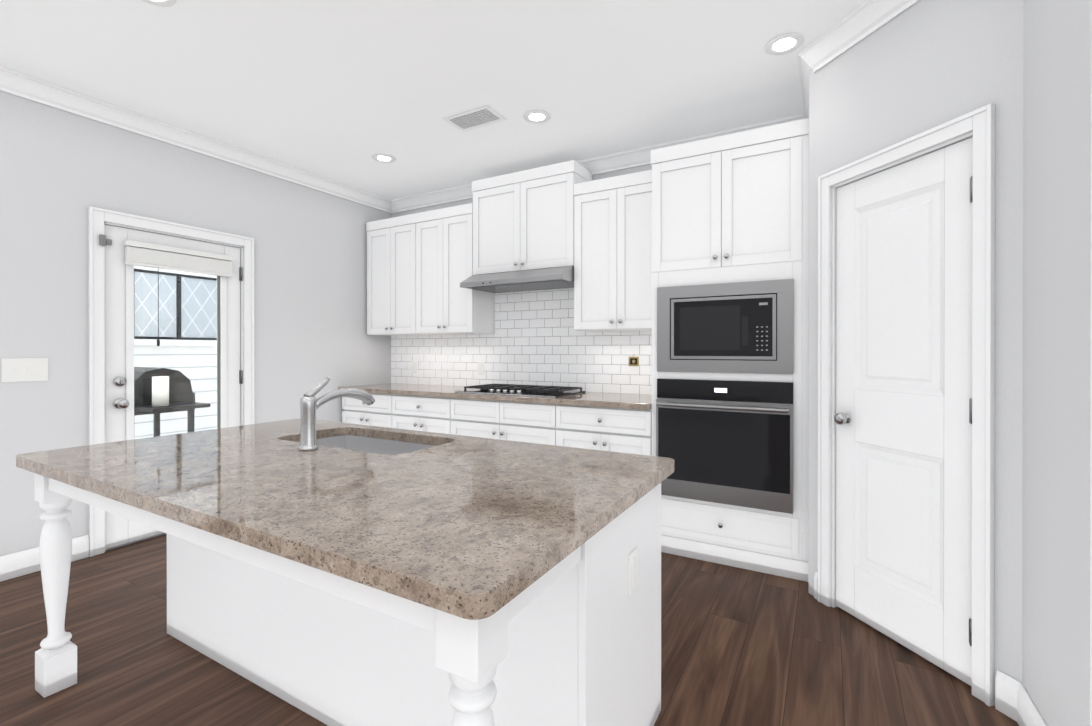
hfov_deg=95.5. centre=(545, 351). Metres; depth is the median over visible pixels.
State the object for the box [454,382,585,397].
cooktop
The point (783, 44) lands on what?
recessed light
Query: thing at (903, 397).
pantry door
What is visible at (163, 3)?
recessed light
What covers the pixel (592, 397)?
countertop
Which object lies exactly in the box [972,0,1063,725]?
wall
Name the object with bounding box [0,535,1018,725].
floor
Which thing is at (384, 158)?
recessed light
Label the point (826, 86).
wall
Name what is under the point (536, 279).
hood
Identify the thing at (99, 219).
door frame
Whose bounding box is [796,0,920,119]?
crown molding
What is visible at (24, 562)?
baseboard
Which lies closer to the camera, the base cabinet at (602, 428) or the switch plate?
the switch plate
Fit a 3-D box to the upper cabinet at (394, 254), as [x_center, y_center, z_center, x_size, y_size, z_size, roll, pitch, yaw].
[-1.352,-0.709,4.779,0.705,1.090,0.332,0,0,30]
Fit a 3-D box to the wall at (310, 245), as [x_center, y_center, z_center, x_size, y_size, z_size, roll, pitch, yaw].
[-3.745,-0.136,1.446,0.120,2.770,8.740,0,0,30]
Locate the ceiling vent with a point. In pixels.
(476, 118)
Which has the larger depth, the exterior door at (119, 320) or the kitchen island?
the exterior door at (119, 320)
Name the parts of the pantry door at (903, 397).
pantry door hardware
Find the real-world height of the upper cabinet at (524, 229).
0.790 m
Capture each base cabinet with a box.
[342,394,397,428]
[398,394,457,434]
[458,398,565,446]
[566,406,645,454]
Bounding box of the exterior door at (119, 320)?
[99,225,242,548]
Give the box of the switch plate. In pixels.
[2,358,47,381]
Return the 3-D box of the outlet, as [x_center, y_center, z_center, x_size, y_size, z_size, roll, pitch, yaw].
[0.261,0.649,1.471,0.007,0.116,0.074,0,0,30]
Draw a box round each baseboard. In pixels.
[0,535,88,581]
[997,670,1046,725]
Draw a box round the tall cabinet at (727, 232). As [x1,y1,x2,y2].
[646,118,808,581]
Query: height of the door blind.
0.678 m
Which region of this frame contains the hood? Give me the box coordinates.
[460,266,573,292]
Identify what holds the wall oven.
in the tall cabinet at (727, 232)
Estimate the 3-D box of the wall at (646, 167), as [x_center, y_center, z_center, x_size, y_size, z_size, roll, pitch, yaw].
[1.697,-0.140,3.310,7.500,2.770,0.120,0,0,30]
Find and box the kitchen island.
[34,473,660,725]
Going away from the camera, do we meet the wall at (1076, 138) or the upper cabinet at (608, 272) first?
the wall at (1076, 138)
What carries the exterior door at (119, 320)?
in the wall at (310, 245)
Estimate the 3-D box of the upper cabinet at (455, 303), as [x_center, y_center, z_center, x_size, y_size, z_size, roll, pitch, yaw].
[-0.843,-0.708,4.490,0.705,1.090,0.332,0,0,30]
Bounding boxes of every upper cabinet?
[366,212,441,337]
[422,202,497,337]
[472,160,591,281]
[570,171,645,333]
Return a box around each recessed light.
[142,0,175,6]
[372,154,395,162]
[523,110,549,122]
[765,33,803,54]
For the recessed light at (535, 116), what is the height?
0.006 m
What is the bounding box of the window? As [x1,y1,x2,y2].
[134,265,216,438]
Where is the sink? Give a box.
[324,433,439,452]
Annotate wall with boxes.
[0,91,391,555]
[392,134,807,394]
[809,53,843,595]
[844,0,971,165]
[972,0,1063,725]
[1060,0,1091,725]
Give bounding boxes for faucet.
[292,377,374,448]
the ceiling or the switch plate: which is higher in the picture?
the ceiling
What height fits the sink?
0.202 m
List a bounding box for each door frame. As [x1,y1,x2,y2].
[88,206,253,556]
[817,103,994,706]
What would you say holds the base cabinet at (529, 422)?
on the floor
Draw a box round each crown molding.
[0,65,395,213]
[392,115,799,212]
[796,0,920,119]
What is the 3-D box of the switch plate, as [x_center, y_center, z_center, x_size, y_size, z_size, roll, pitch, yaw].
[-2.912,0.101,2.777,0.013,0.130,0.185,0,0,30]
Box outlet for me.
[628,547,637,594]
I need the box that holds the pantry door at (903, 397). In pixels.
[834,137,972,685]
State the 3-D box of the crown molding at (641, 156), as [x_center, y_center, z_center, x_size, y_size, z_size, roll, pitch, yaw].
[0.104,-1.473,4.096,3.770,0.105,0.085,0,0,30]
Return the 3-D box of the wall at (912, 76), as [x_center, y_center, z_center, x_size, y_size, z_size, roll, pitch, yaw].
[1.546,-0.138,2.133,0.420,2.770,0.557,0,0,30]
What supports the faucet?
on the island countertop at (461, 527)
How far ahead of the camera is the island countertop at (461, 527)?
1.28 m
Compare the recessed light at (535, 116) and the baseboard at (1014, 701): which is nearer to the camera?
the baseboard at (1014, 701)
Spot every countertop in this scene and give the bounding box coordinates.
[16,419,674,628]
[338,382,645,409]
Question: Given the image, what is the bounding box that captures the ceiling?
[0,0,864,199]
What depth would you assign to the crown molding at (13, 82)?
3.33 m
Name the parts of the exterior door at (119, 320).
exterior door hardware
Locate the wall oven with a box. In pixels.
[656,279,793,513]
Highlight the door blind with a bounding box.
[124,240,232,345]
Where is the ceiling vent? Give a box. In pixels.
[443,105,505,131]
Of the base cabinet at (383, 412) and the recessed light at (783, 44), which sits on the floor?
the base cabinet at (383, 412)
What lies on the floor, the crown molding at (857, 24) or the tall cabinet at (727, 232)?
the tall cabinet at (727, 232)
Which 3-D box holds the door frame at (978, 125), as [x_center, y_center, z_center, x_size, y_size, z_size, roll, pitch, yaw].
[1.527,0.187,2.128,0.143,2.120,0.764,0,0,-15]
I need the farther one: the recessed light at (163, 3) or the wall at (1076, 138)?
the recessed light at (163, 3)
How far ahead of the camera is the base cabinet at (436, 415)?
4.04 m
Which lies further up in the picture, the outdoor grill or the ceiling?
the ceiling
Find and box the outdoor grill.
[134,367,209,436]

